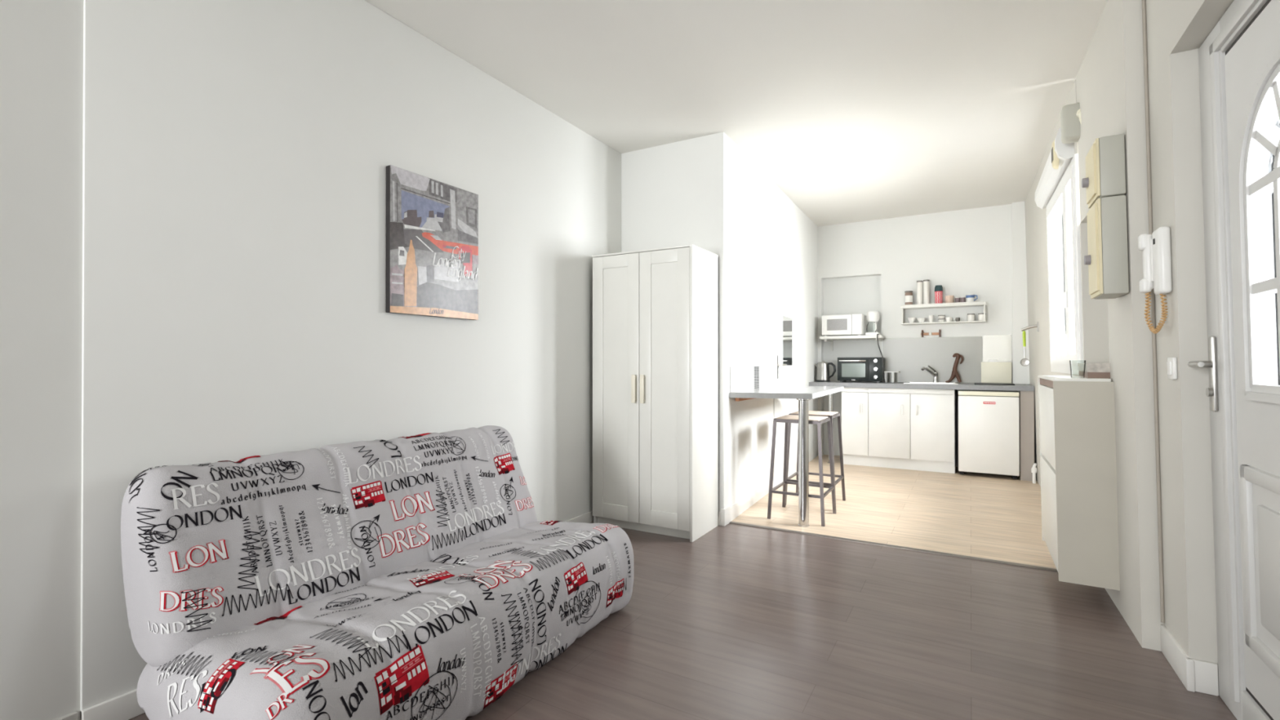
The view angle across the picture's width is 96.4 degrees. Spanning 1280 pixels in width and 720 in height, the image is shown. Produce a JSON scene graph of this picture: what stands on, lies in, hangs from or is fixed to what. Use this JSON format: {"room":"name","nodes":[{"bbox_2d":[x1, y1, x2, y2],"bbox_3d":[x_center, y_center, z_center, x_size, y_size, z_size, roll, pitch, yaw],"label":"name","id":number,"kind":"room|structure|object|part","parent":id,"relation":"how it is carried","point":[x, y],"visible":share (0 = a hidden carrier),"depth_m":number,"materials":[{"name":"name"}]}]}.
{"room":"studio apartment","nodes":[
{"label":"studio apartment","id":0,"kind":"room"},
{"bbox_2d":[0,0,621,719],"bbox_3d":[-1.996,-0.236,1.413,0.150,2.786,7.450,0,0,30],"label":"wall","id":1,"kind":"structure","parent":0,"point":[193,193],"depth_m":2.09,"materials":[{"name":"paint"}]},
{"bbox_2d":[54,511,593,719],"bbox_3d":[-1.986,1.114,1.314,0.062,0.085,7.300,0,0,30],"label":"baseboard","id":2,"kind":"structure","parent":1,"relation":"attached to","point":[126,706],"depth_m":1.82,"materials":[{"name":"wood"}]},
{"bbox_2d":[385,164,478,319],"bbox_3d":[-1.034,-0.562,2.895,0.036,0.684,0.547,0,0,30],"label":"print","id":3,"kind":"object","parent":1,"relation":"attached to","point":[432,225],"visible":1,"depth_m":2.85,"materials":[{"name":"paper"}]},
{"bbox_2d":[621,132,724,511],"bbox_3d":[0.254,-0.257,4.312,0.850,2.856,0.120,0,0,30],"label":"wall","id":4,"kind":"structure","parent":0,"point":[672,193],"depth_m":4.22,"materials":[{"name":"paint"}]},
{"bbox_2d":[128,454,1236,719],"bbox_3d":[0.592,1.210,2.020,4.200,0.100,11.100,0,0,30],"label":"floor","id":5,"kind":"structure","parent":0,"point":[734,621],"depth_m":2.47,"materials":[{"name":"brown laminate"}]},
{"bbox_2d":[120,425,634,719],"bbox_3d":[-0.813,0.747,2.240,0.966,0.827,1.678,0,0,30],"label":"sofa","id":6,"kind":"object","parent":5,"relation":"on","point":[415,577],"visible":1,"depth_m":1.87,"materials":[{"name":"fabric"}]},
{"bbox_3d":[-1.068,0.625,2.364,0.400,0.582,1.597,0,0,30],"label":"backrest","id":7,"kind":"part","parent":6,"relation":"part of","materials":[{"name":"fabric"}]},
{"bbox_3d":[-0.751,0.960,2.203,0.821,0.395,1.677,0,0,30],"label":"seat","id":8,"kind":"part","parent":6,"relation":"part of","materials":[{"name":"fabric"}]},
{"bbox_2d":[592,244,718,542],"bbox_3d":[0.102,0.214,4.046,0.780,1.912,0.468,0,0,30],"label":"wardrobe","id":9,"kind":"object","parent":5,"relation":"on","point":[655,310],"visible":1,"depth_m":3.85,"materials":[{"name":"white paint"}]},
{"bbox_3d":[-0.168,0.188,3.974,0.381,1.830,0.018,0,0,30],"label":"door","id":10,"kind":"part","parent":9,"relation":"part of","materials":[{"name":"white paint"}]},
{"bbox_3d":[-0.040,0.195,3.875,0.030,0.192,0.030,0,0,30],"label":"handle","id":11,"kind":"part","parent":9,"relation":"part of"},
{"bbox_3d":[0.018,0.195,3.841,0.030,0.192,0.030,0,0,30],"label":"handle","id":12,"kind":"part","parent":9,"relation":"part of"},
{"bbox_3d":[0.162,0.187,3.784,0.373,1.830,0.018,0,0,30],"label":"door","id":13,"kind":"part","parent":9,"relation":"part of","materials":[{"name":"white paint"}]},
{"bbox_2d":[728,386,844,527],"bbox_3d":[1.268,0.705,4.709,0.604,0.935,1.610,0,0,30],"label":"bar table","id":14,"kind":"object","parent":5,"relation":"on","point":[803,394],"visible":1,"depth_m":4.03,"materials":[{"name":"silver metal"}]},
{"bbox_3d":[1.157,0.721,4.045,0.100,0.897,0.100,0,0,30],"label":"leg","id":15,"kind":"part","parent":14,"relation":"part of","materials":[{"name":"silver metal"}]},
{"bbox_2d":[767,414,835,526],"bbox_3d":[1.218,0.801,4.298,0.411,0.742,0.411,0,0,30],"label":"bar stool","id":16,"kind":"object","parent":5,"relation":"on","point":[787,419],"visible":0.96,"depth_m":4.23,"materials":[{"name":"metal"}]},
{"bbox_3d":[0.976,0.809,4.233,0.079,0.725,0.030,0,0,-15],"label":"leg","id":17,"kind":"part","parent":16,"relation":"part of","materials":[{"name":"metal"}]},
{"bbox_3d":[1.153,0.810,4.540,0.030,0.725,0.079,0,0,-15],"label":"leg","id":18,"kind":"part","parent":16,"relation":"part of","materials":[{"name":"metal"}]},
{"bbox_3d":[1.218,0.439,4.300,0.312,0.018,0.312,0,0,30],"label":"seat","id":19,"kind":"part","parent":16,"relation":"part of","materials":[{"name":"white wood"}]},
{"bbox_3d":[1.218,0.448,4.300,0.341,0.024,0.341,0,0,30],"label":"seat frame","id":20,"kind":"part","parent":16,"relation":"part of","materials":[{"name":"metal"}]},
{"bbox_3d":[1.284,0.808,4.056,0.030,0.725,0.079,0,0,-15],"label":"leg","id":21,"kind":"part","parent":16,"relation":"part of","materials":[{"name":"metal"}]},
{"bbox_3d":[1.461,0.810,4.363,0.079,0.725,0.030,0,0,-15],"label":"leg","id":22,"kind":"part","parent":16,"relation":"part of","materials":[{"name":"metal"}]},
{"bbox_2d":[785,410,845,505],"bbox_3d":[1.438,0.803,4.708,0.411,0.742,0.411,0,0,30],"label":"bar stool","id":23,"kind":"object","parent":5,"relation":"on","point":[832,415],"visible":0.62,"depth_m":4.69,"materials":[{"name":"metal"}]},
{"bbox_3d":[1.195,0.811,4.643,0.079,0.725,0.030,0,0,-15],"label":"leg","id":24,"kind":"part","parent":23,"relation":"part of","materials":[{"name":"metal"}]},
{"bbox_3d":[1.373,0.812,4.951,0.030,0.725,0.079,0,0,-15],"label":"leg","id":25,"kind":"part","parent":23,"relation":"part of","materials":[{"name":"metal"}]},
{"bbox_3d":[1.438,0.450,4.710,0.341,0.024,0.341,0,0,30],"label":"seat frame","id":26,"kind":"part","parent":23,"relation":"part of","materials":[{"name":"metal"}]},
{"bbox_3d":[1.438,0.441,4.710,0.312,0.018,0.312,0,0,30],"label":"seat","id":27,"kind":"part","parent":23,"relation":"part of","materials":[{"name":"brown wood"}]},
{"bbox_3d":[1.503,0.810,4.466,0.030,0.725,0.079,0,0,-15],"label":"leg","id":28,"kind":"part","parent":23,"relation":"part of","materials":[{"name":"metal"}]},
{"bbox_3d":[1.680,0.812,4.773,0.079,0.725,0.030,0,0,-15],"label":"leg","id":29,"kind":"part","parent":23,"relation":"part of","materials":[{"name":"metal"}]},
{"bbox_2d":[840,386,869,466],"bbox_3d":[2.517,0.745,6.600,0.288,0.874,0.526,0,0,30],"label":"base cabinet","id":30,"kind":"object","parent":5,"relation":"on","point":[855,401],"visible":0.82,"depth_m":6.40,"materials":[{"name":"white wood"}]},
{"bbox_2d":[728,521,1057,572],"bbox_3d":[1.559,1.189,3.591,2.135,0.056,0.040,0,0,30],"label":"threshold strip","id":31,"kind":"object","parent":5,"relation":"on","point":[731,522],"visible":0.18,"depth_m":3.54,"materials":[{"name":"wood"}]},
{"bbox_2d":[868,387,955,473],"bbox_3d":[3.003,0.744,6.319,0.836,0.874,0.526,0,0,30],"label":"base cabinet","id":32,"kind":"object","parent":5,"relation":"on","point":[908,430],"visible":0.99,"depth_m":6.11,"materials":[{"name":"white wood"}]},
{"bbox_3d":[2.709,0.710,6.225,0.416,0.696,0.018,0,0,30],"label":"door","id":33,"kind":"part","parent":32,"relation":"part of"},
{"bbox_3d":[2.816,0.532,6.139,0.018,0.105,0.026,0,0,30],"label":"handle","id":34,"kind":"part","parent":32,"relation":"part of","materials":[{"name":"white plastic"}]},
{"bbox_3d":[3.071,0.709,6.016,0.412,0.696,0.018,0,0,30],"label":"door","id":35,"kind":"part","parent":32,"relation":"part of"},
{"bbox_2d":[808,381,1034,463],"bbox_3d":[3.018,0.718,6.306,2.150,0.925,0.546,0,0,30],"label":"countertop","id":36,"kind":"structure","parent":5,"relation":"on","point":[1017,387],"depth_m":6.06,"materials":[{"name":"grey laminate"}]},
{"bbox_2d":[814,360,835,382],"bbox_3d":[2.195,0.133,6.811,0.170,0.251,0.233,0,0,-13],"label":"kettle","id":37,"kind":"object","parent":36,"relation":"on","point":[823,367],"visible":1,"depth_m":6.78,"materials":[{"name":"metal"}]},
{"bbox_3d":[2.262,0.123,6.753,0.031,0.185,0.101,0,0,-40],"label":"handle","id":38,"kind":"part","parent":37,"relation":"part of","materials":[{"name":"black plastic"}]},
{"bbox_3d":[2.189,0.744,6.561,0.080,0.875,0.080,0,0,30],"label":"leg","id":39,"kind":"part","parent":36,"relation":"part of","materials":[{"name":"silver metal"}]},
{"bbox_2d":[837,357,884,382],"bbox_3d":[2.580,0.114,6.688,0.487,0.287,0.315,0,0,30],"label":"oven","id":40,"kind":"object","parent":36,"relation":"on","point":[849,369],"visible":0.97,"depth_m":6.57,"materials":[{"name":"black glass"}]},
{"bbox_3d":[2.449,0.009,6.600,0.295,0.017,0.031,0,0,30],"label":"handle","id":41,"kind":"part","parent":40,"relation":"part of","materials":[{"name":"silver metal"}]},
{"bbox_3d":[2.469,0.107,6.613,0.335,0.240,0.015,0,0,30],"label":"door","id":42,"kind":"part","parent":40,"relation":"part of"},
{"bbox_2d":[884,371,900,382],"bbox_3d":[2.881,0.193,6.557,0.165,0.127,0.160,0,0,30],"label":"stand","id":43,"kind":"object","parent":36,"relation":"on","point":[886,372],"visible":0.95,"depth_m":6.52,"materials":[{"name":"silver metal"}]},
{"bbox_3d":[2.831,0.200,6.586,0.024,0.115,0.080,0,0,30],"label":"leg","id":44,"kind":"part","parent":43,"relation":"part of","materials":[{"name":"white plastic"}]},
{"bbox_3d":[2.896,0.199,6.548,0.024,0.115,0.080,0,0,30],"label":"leg","id":45,"kind":"part","parent":43,"relation":"part of","materials":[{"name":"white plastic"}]},
{"bbox_2d":[921,365,938,382],"bbox_3d":[3.198,0.154,6.329,0.242,0.190,0.056,0,0,-20],"label":"faucet","id":46,"kind":"object","parent":36,"relation":"on","point":[935,374],"visible":1,"depth_m":6.33,"materials":[{"name":"silver metal"}]},
{"bbox_3d":[3.191,0.135,6.318,0.222,0.117,0.033,0,0,-24],"label":"spout","id":47,"kind":"part","parent":46,"relation":"part of","materials":[{"name":"silver metal"}]},
{"bbox_2d":[903,382,959,395],"bbox_3d":[3.176,0.319,6.242,0.520,0.142,0.350,0,0,30],"label":"sink","id":48,"kind":"object","parent":36,"relation":"in","point":[904,382],"visible":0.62,"depth_m":6.18,"materials":[{"name":"metal"}]},
{"bbox_2d":[914,382,952,395],"bbox_3d":[3.174,0.323,6.238,0.454,0.135,0.296,0,0,30],"label":"basin","id":49,"kind":"object","parent":48,"relation":"in","point":[914,383],"depth_m":6.14,"materials":[{"name":"metal"}]},
{"bbox_2d":[945,353,963,382],"bbox_3d":[3.452,0.089,6.283,0.175,0.329,0.056,0,0,30],"label":"figurine","id":50,"kind":"object","parent":36,"relation":"on","point":[954,373],"visible":1,"depth_m":6.26,"materials":[{"name":"brown wood"}]},
{"bbox_2d":[973,382,1014,385],"bbox_3d":[3.676,0.247,5.948,0.350,0.011,0.340,0,0,30],"label":"cooktop","id":51,"kind":"object","parent":36,"relation":"in","point":[996,384],"visible":0.99,"depth_m":5.84,"materials":[{"name":"black glass"}]},
{"bbox_2d":[981,361,1011,382],"bbox_3d":[3.797,0.138,6.102,0.276,0.232,0.017,0,0,30],"label":"chopping board","id":52,"kind":"object","parent":36,"relation":"on","point":[991,371],"visible":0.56,"depth_m":6.09,"materials":[{"name":"wood"}]},
{"bbox_2d":[957,389,1019,479],"bbox_3d":[3.603,0.745,5.939,0.524,0.868,0.544,0,0,30],"label":"fridge","id":53,"kind":"object","parent":5,"relation":"on","point":[988,420],"visible":0.93,"depth_m":5.70,"materials":[{"name":"white metal"}]},
{"bbox_3d":[3.486,0.337,5.735,0.520,0.042,0.062,0,0,30],"label":"trim","id":54,"kind":"part","parent":53,"relation":"part of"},
{"bbox_2d":[1020,391,1034,481],"bbox_3d":[3.778,0.741,5.586,0.113,0.873,0.020,0,0,30],"label":"filler panel","id":55,"kind":"object","parent":5,"relation":"on","point":[1027,397],"visible":0.86,"depth_m":5.58,"materials":[{"name":"wood"}]},
{"bbox_2d":[1031,462,1037,483],"bbox_3d":[3.765,1.081,5.469,0.048,0.190,0.054,0,0,30],"label":"valve","id":56,"kind":"object","parent":5,"relation":"on","point":[1033,469],"visible":1,"depth_m":5.45,"materials":[{"name":"white plastic"}]},
{"bbox_2d":[364,0,1106,226],"bbox_3d":[0.592,-1.706,2.034,4.200,0.160,11.100,0,0,30],"label":"ceiling","id":57,"kind":"structure","parent":0,"point":[856,110],"depth_m":3.25,"materials":[{"name":"paint"}]},
{"bbox_2d":[723,132,817,508],"bbox_3d":[1.418,-0.250,5.735,0.120,2.856,3.757,0,0,28],"label":"wall partition","id":58,"kind":"structure","parent":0,"point":[762,224],"depth_m":4.80,"materials":[{"name":"paint"}]},
{"bbox_2d":[729,365,771,391],"bbox_3d":[0.917,0.144,4.654,0.009,0.186,1.121,0,0,28],"label":"wall panel","id":59,"kind":"object","parent":58,"relation":"attached to","point":[741,378],"visible":1,"depth_m":4.57,"materials":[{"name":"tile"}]},
{"bbox_2d":[718,451,812,526],"bbox_3d":[1.391,1.117,5.564,0.162,0.120,3.462,0,0,30],"label":"baseboard","id":60,"kind":"structure","parent":58,"relation":"attached to","point":[729,513],"depth_m":4.39,"materials":[{"name":"wood"}]},
{"bbox_2d":[773,257,795,487],"bbox_3d":[1.442,0.122,5.605,0.079,2.110,0.872,0,0,28],"label":"door","id":61,"kind":"structure","parent":58,"relation":"in","point":[780,276],"depth_m":5.44,"materials":[{"name":"wood"}]},
{"bbox_3d":[1.335,0.066,5.380,0.063,0.220,0.145,0,0,30],"label":"handle","id":62,"kind":"part","parent":61,"relation":"part of","materials":[{"name":"metal"}]},
{"bbox_2d":[782,315,792,364],"bbox_3d":[1.469,-0.187,5.700,0.005,0.480,0.400,0,0,28],"label":"wall mirror","id":63,"kind":"object","parent":61,"relation":"attached to","point":[787,322],"visible":0.86,"depth_m":5.68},
{"bbox_2d":[817,204,1029,471],"bbox_3d":[3.278,-0.246,6.682,2.800,2.856,0.350,0,0,30],"label":"wall","id":64,"kind":"structure","parent":0,"point":[864,267],"depth_m":6.58,"materials":[{"name":"paint"}]},
{"bbox_2d":[819,334,884,351],"bbox_3d":[2.529,-0.199,6.796,0.677,0.164,0.438,0,0,30],"label":"shelf","id":65,"kind":"object","parent":64,"relation":"attached to","point":[828,339],"visible":0.92,"depth_m":6.67,"materials":[{"name":"white paint"}]},
{"bbox_2d":[822,314,866,336],"bbox_3d":[2.422,-0.405,6.802,0.453,0.248,0.319,0,0,30],"label":"microwave oven","id":66,"kind":"object","parent":65,"relation":"on","point":[843,324],"visible":0.94,"depth_m":6.67,"materials":[{"name":"white plastic"}]},
{"bbox_3d":[2.301,-0.410,6.704,0.334,0.230,0.020,0,0,30],"label":"door","id":67,"kind":"part","parent":66,"relation":"part of","materials":[{"name":"white plastic"}]},
{"bbox_3d":[2.496,-0.411,6.592,0.107,0.230,0.020,0,0,30],"label":"control panel","id":68,"kind":"part","parent":66,"relation":"part of","materials":[{"name":"white plastic"}]},
{"bbox_2d":[865,311,880,335],"bbox_3d":[2.703,-0.423,6.640,0.143,0.280,0.200,0,0,30],"label":"coffee maker","id":69,"kind":"object","parent":65,"relation":"on","point":[873,317],"visible":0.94,"depth_m":6.58,"materials":[{"name":"white plastic"}]},
{"bbox_2d":[876,333,884,382],"bbox_3d":[2.721,-0.021,6.460,0.077,0.551,0.098,0,0,30],"label":"power cord","id":70,"kind":"object","parent":65,"relation":"hanging from","point":[877,334],"visible":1,"depth_m":6.44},
{"bbox_2d":[920,329,940,337],"bbox_3d":[3.278,-0.300,6.454,0.198,0.082,0.044,0,0,30],"label":"hook rail","id":71,"kind":"object","parent":64,"relation":"attached to","point":[922,334],"visible":1,"depth_m":6.45,"materials":[{"name":"brown wood"}]},
{"bbox_3d":[3.280,-0.295,6.465,0.190,0.028,0.024,0,0,30],"label":"rail","id":72,"kind":"part","parent":71,"relation":"part of","materials":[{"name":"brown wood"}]},
{"bbox_2d":[883,336,982,382],"bbox_3d":[3.288,-0.001,6.469,1.001,0.510,0.006,0,0,30],"label":"backsplash","id":73,"kind":"structure","parent":64,"relation":"attached to","point":[908,356],"depth_m":6.46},
{"bbox_2d":[900,301,986,324],"bbox_3d":[3.348,-0.513,6.342,0.822,0.218,0.169,0,0,30],"label":"wall shelf","id":74,"kind":"object","parent":64,"relation":"attached to","point":[904,307],"visible":1,"depth_m":6.27,"materials":[{"name":"white paint"}]},
{"bbox_2d":[904,290,912,304],"bbox_3d":[3.055,-0.699,6.507,0.084,0.170,0.084,0,0,30],"label":"storage jar","id":75,"kind":"object","parent":74,"relation":"on","point":[908,294],"visible":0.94,"depth_m":6.47,"materials":[{"name":"ceramic"}]},
{"bbox_2d":[907,317,915,323],"bbox_3d":[3.081,-0.448,6.491,0.090,0.061,0.090,0,0,30],"label":"bowl","id":76,"kind":"object","parent":74,"relation":"on","point":[910,319],"visible":0.87,"depth_m":6.46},
{"bbox_2d":[916,280,923,304],"bbox_3d":[3.153,-0.754,6.451,0.064,0.279,0.064,0,0,30],"label":"glass canister","id":77,"kind":"object","parent":74,"relation":"on","point":[919,283],"visible":0.88,"depth_m":6.42,"materials":[{"name":"glass"}]},
{"bbox_2d":[916,317,926,322],"bbox_3d":[3.167,-0.444,6.441,0.100,0.053,0.100,0,0,30],"label":"bowl","id":78,"kind":"object","parent":74,"relation":"on","point":[920,319],"visible":0.87,"depth_m":6.41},
{"bbox_2d":[923,280,929,303],"bbox_3d":[3.211,-0.757,6.418,0.064,0.284,0.064,0,0,30],"label":"glass canister","id":79,"kind":"object","parent":74,"relation":"on","point":[926,282],"visible":0.85,"depth_m":6.39,"materials":[{"name":"glass"}]},
{"bbox_2d":[928,315,933,322],"bbox_3d":[3.252,-0.458,6.393,0.056,0.080,0.056,0,0,30],"label":"tumbler","id":80,"kind":"object","parent":74,"relation":"on","point":[931,317],"visible":0.91,"depth_m":6.37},
{"bbox_2d":[934,284,942,303],"bbox_3d":[3.317,-0.722,6.356,0.084,0.214,0.084,0,0,30],"label":"flask","id":81,"kind":"object","parent":74,"relation":"on","point":[939,288],"visible":0.91,"depth_m":6.33,"materials":[{"name":"metal"}]},
{"bbox_3d":[3.317,-0.795,6.357,0.084,0.069,0.084,0,0,30],"label":"lid","id":82,"kind":"part","parent":81,"relation":"part of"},
{"bbox_2d":[937,318,945,321],"bbox_3d":[3.341,-0.438,6.341,0.073,0.039,0.073,0,0,30],"label":"cup","id":83,"kind":"object","parent":74,"relation":"on","point":[939,319],"visible":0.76,"depth_m":6.32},
{"bbox_2d":[937,315,945,318],"bbox_3d":[3.341,-0.478,6.341,0.073,0.039,0.073,0,0,30],"label":"cup","id":84,"kind":"object","parent":83,"relation":"on","point":[939,316],"visible":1,"depth_m":6.32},
{"bbox_2d":[945,317,951,321],"bbox_3d":[3.401,-0.444,6.306,0.064,0.051,0.064,0,0,30],"label":"cup","id":85,"kind":"object","parent":74,"relation":"on","point":[948,319],"visible":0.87,"depth_m":6.28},
{"bbox_2d":[945,295,954,302],"bbox_3d":[3.404,-0.660,6.294,0.084,0.090,0.084,0,0,30],"label":"mug","id":86,"kind":"object","parent":74,"relation":"on","point":[948,299],"visible":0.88,"depth_m":6.26,"materials":[{"name":"ceramic"}]},
{"bbox_2d":[955,297,959,302],"bbox_3d":[3.471,-0.650,6.255,0.049,0.069,0.049,0,0,30],"label":"cup","id":87,"kind":"object","parent":74,"relation":"on","point":[957,299],"visible":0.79,"depth_m":6.24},
{"bbox_2d":[960,297,965,302],"bbox_3d":[3.515,-0.650,6.230,0.049,0.069,0.049,0,0,30],"label":"cup","id":88,"kind":"object","parent":74,"relation":"on","point":[962,299],"visible":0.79,"depth_m":6.21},
{"bbox_2d":[967,313,974,320],"bbox_3d":[3.585,-0.461,6.200,0.072,0.084,0.072,0,0,30],"label":"storage jar","id":89,"kind":"object","parent":74,"relation":"on","point":[971,317],"visible":0.88,"depth_m":6.17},
{"bbox_2d":[965,293,977,302],"bbox_3d":[3.586,-0.663,6.187,0.112,0.094,0.084,0,0,30],"label":"mug","id":90,"kind":"object","parent":74,"relation":"on","point":[969,297],"visible":0.97,"depth_m":6.16,"materials":[{"name":"ceramic"}]},
{"bbox_2d":[977,313,986,320],"bbox_3d":[3.672,-0.461,6.150,0.072,0.084,0.072,0,0,30],"label":"storage jar","id":91,"kind":"object","parent":74,"relation":"on","point":[980,316],"visible":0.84,"depth_m":6.13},
{"bbox_2d":[982,334,1011,361],"bbox_3d":[3.836,-0.007,6.152,0.261,0.520,0.006,0,0,30],"label":"backsplash","id":92,"kind":"structure","parent":64,"relation":"attached to","point":[998,348],"depth_m":6.15,"materials":[{"name":"tile"}]},
{"bbox_2d":[1011,201,1029,384],"bbox_3d":[4.022,-0.707,6.018,0.185,1.919,0.060,0,0,30],"label":"boxing","id":93,"kind":"structure","parent":64,"relation":"attached to","point":[1020,374],"depth_m":6.01,"materials":[{"name":"paint"}]},
{"bbox_2d":[1024,0,1234,684],"bbox_3d":[1.656,-0.293,1.355,0.531,2.900,11.000,0,0,30],"label":"wall","id":94,"kind":"structure","parent":0,"point":[1108,87],"depth_m":2.28,"materials":[{"name":"grey paint"}]},
{"bbox_2d":[1020,321,1038,332],"bbox_3d":[3.577,-0.300,5.242,0.055,0.090,0.149,0,0,-32],"label":"hook","id":95,"kind":"object","parent":94,"relation":"attached to","point":[1037,325],"visible":1,"depth_m":5.22,"materials":[{"name":"metal"}]},
{"bbox_2d":[1020,330,1029,365],"bbox_3d":[3.543,-0.106,5.269,0.072,0.324,0.027,0,0,30],"label":"skimmer","id":96,"kind":"object","parent":95,"relation":"hanging from","point":[1024,362],"visible":1,"depth_m":5.26,"materials":[{"name":"metal"}]},
{"bbox_3d":[3.539,-0.196,5.273,0.025,0.143,0.026,0,0,30],"label":"handle","id":97,"kind":"part","parent":96,"relation":"part of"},
{"bbox_3d":[3.565,-0.293,5.244,0.028,0.055,0.133,0,0,-38],"label":"arm","id":98,"kind":"part","parent":95,"relation":"part of","materials":[{"name":"metal"}]},
{"bbox_2d":[1034,126,1074,208],"bbox_3d":[2.862,-1.296,3.966,0.123,0.250,1.280,0,0,30],"label":"roller blind","id":99,"kind":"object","parent":94,"relation":"attached to","point":[1060,156],"depth_m":3.70,"materials":[{"name":"fabric"}]},
{"bbox_2d":[1046,153,1083,374],"bbox_3d":[2.853,-0.551,3.866,0.189,1.280,1.295,0,0,30],"label":"window","id":100,"kind":"structure","parent":94,"relation":"in","point":[1063,209],"depth_m":3.64,"materials":[{"name":"plastic"}]},
{"bbox_3d":[2.948,-0.556,3.994,0.093,1.170,0.861,0,0,29],"label":"sash","id":101,"kind":"part","parent":100,"relation":"part of","materials":[{"name":"plastic"}]},
{"bbox_3d":[2.683,-0.351,3.672,0.053,0.162,0.108,0,0,-26],"label":"handle","id":102,"kind":"part","parent":100,"relation":"part of","materials":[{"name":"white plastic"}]},
{"bbox_3d":[2.955,-0.556,3.990,0.031,1.050,0.730,0,0,29],"label":"pane","id":103,"kind":"part","parent":100,"relation":"part of","materials":[{"name":"clear glass"}]},
{"bbox_3d":[2.657,-0.558,3.477,0.097,1.170,0.325,0,0,30],"label":"sash","id":104,"kind":"part","parent":100,"relation":"part of","materials":[{"name":"plastic"}]},
{"bbox_2d":[1060,102,1081,143],"bbox_3d":[2.475,-1.354,3.251,0.128,0.200,0.146,0,0,30],"label":"box","id":105,"kind":"object","parent":94,"relation":"attached to","point":[1070,114],"visible":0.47,"depth_m":3.24,"materials":[{"name":"grey plastic"}]},
{"bbox_3d":[2.469,-1.354,3.197,0.048,0.110,0.046,0,0,30],"label":"knob","id":106,"kind":"part","parent":105,"relation":"part of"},
{"bbox_2d":[1037,375,1119,590],"bbox_3d":[2.280,0.574,3.009,0.247,0.971,0.736,0,0,30],"label":"cabinet","id":107,"kind":"object","parent":94,"relation":"attached to","point":[1077,441],"visible":0.97,"depth_m":2.70,"materials":[{"name":"white paint"}]},
{"bbox_3d":[2.186,0.121,3.065,0.015,0.037,0.704,0,0,30],"label":"rail","id":108,"kind":"part","parent":107,"relation":"part of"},
{"bbox_3d":[2.187,0.341,3.064,0.026,0.397,0.702,0,0,30],"label":"drawer","id":109,"kind":"part","parent":107,"relation":"part of","materials":[{"name":"white paint"}]},
{"bbox_3d":[2.195,0.797,3.057,0.027,0.475,0.702,0,0,30],"label":"drawer","id":110,"kind":"part","parent":107,"relation":"part of","materials":[{"name":"white paint"}]},
{"bbox_2d":[1069,360,1085,377],"bbox_3d":[2.144,0.044,2.804,0.064,0.085,0.064,0,0,30],"label":"tumbler","id":111,"kind":"object","parent":107,"relation":"on","point":[1084,365],"visible":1,"depth_m":2.80,"materials":[{"name":"clear glass"}]},
{"bbox_2d":[1077,363,1110,378],"bbox_3d":[2.455,0.056,2.982,0.312,0.078,0.740,0,0,30],"label":"window sill","id":112,"kind":"structure","parent":94,"relation":"attached to","point":[1102,371],"depth_m":2.73,"materials":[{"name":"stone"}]},
{"bbox_2d":[1081,133,1126,208],"bbox_3d":[2.001,-0.808,2.481,0.125,0.250,0.230,0,0,30],"label":"box","id":113,"kind":"object","parent":94,"relation":"attached to","point":[1105,162],"visible":0.89,"depth_m":2.38,"materials":[{"name":"grey plastic"}]},
{"bbox_3d":[1.978,-0.788,2.545,0.022,0.044,0.044,0,0,30],"label":"knob","id":114,"kind":"part","parent":113,"relation":"part of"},
{"bbox_2d":[1084,195,1128,299],"bbox_3d":[2.007,-0.476,2.475,0.127,0.407,0.230,0,0,30],"label":"box","id":115,"kind":"object","parent":94,"relation":"attached to","point":[1107,259],"visible":1,"depth_m":2.38,"materials":[{"name":"grey plastic"}]},
{"bbox_3d":[1.984,-0.444,2.540,0.022,0.044,0.044,0,0,30],"label":"knob","id":116,"kind":"part","parent":115,"relation":"part of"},
{"bbox_2d":[1142,0,1164,622],"bbox_3d":[2.051,-0.289,2.291,0.065,2.660,0.012,0,0,30],"label":"cable","id":117,"kind":"object","parent":94,"relation":"attached to","point":[1144,2],"visible":1,"depth_m":2.28,"materials":[{"name":"plastic"}]},
{"bbox_2d":[1137,226,1172,333],"bbox_3d":[1.941,-0.294,2.160,0.072,0.391,0.150,0,0,30],"label":"phone","id":118,"kind":"object","parent":94,"relation":"attached to","point":[1155,247],"visible":1,"depth_m":2.13,"materials":[{"name":"white plastic"}]},
{"bbox_3d":[1.947,-0.183,2.159,0.024,0.169,0.128,0,0,17],"label":"coiled cord","id":119,"kind":"part","parent":118,"relation":"part of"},
{"bbox_2d":[1166,357,1177,379],"bbox_3d":[1.940,0.030,2.090,0.018,0.080,0.070,0,0,30],"label":"light switch","id":120,"kind":"object","parent":94,"relation":"attached to","point":[1171,363],"visible":1,"depth_m":2.07,"materials":[{"name":"white plastic"}]},
{"bbox_2d":[1160,623,1218,696],"bbox_3d":[2.032,1.105,2.124,0.086,0.110,0.320,0,0,30],"label":"baseboard","id":121,"kind":"structure","parent":94,"relation":"attached to","point":[1196,675],"depth_m":2.00,"materials":[{"name":"wood"}]},
{"bbox_2d":[1187,0,1279,719],"bbox_3d":[1.676,0.031,1.449,0.164,2.252,1.246,0,0,30],"label":"door","id":122,"kind":"structure","parent":94,"relation":"in","point":[1239,60],"depth_m":1.71,"materials":[{"name":"white wood"}]},
{"bbox_3d":[1.894,0.047,1.917,0.074,0.255,0.115,0,0,30],"label":"handle","id":123,"kind":"part","parent":122,"relation":"part of","materials":[{"name":"metal"}]},
{"bbox_3d":[1.667,-0.340,1.456,0.055,0.913,0.598,0,0,30],"label":"glazing moulding","id":124,"kind":"part","parent":122,"relation":"part of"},
{"bbox_3d":[1.678,0.592,1.445,0.035,0.550,0.694,0,0,30],"label":"panel","id":125,"kind":"part","parent":122,"relation":"part of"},
{"bbox_3d":[1.685,-0.341,1.446,0.023,0.865,0.550,0,0,30],"label":"pane","id":126,"kind":"part","parent":122,"relation":"part of","materials":[{"name":"clear glass"}]}
]}

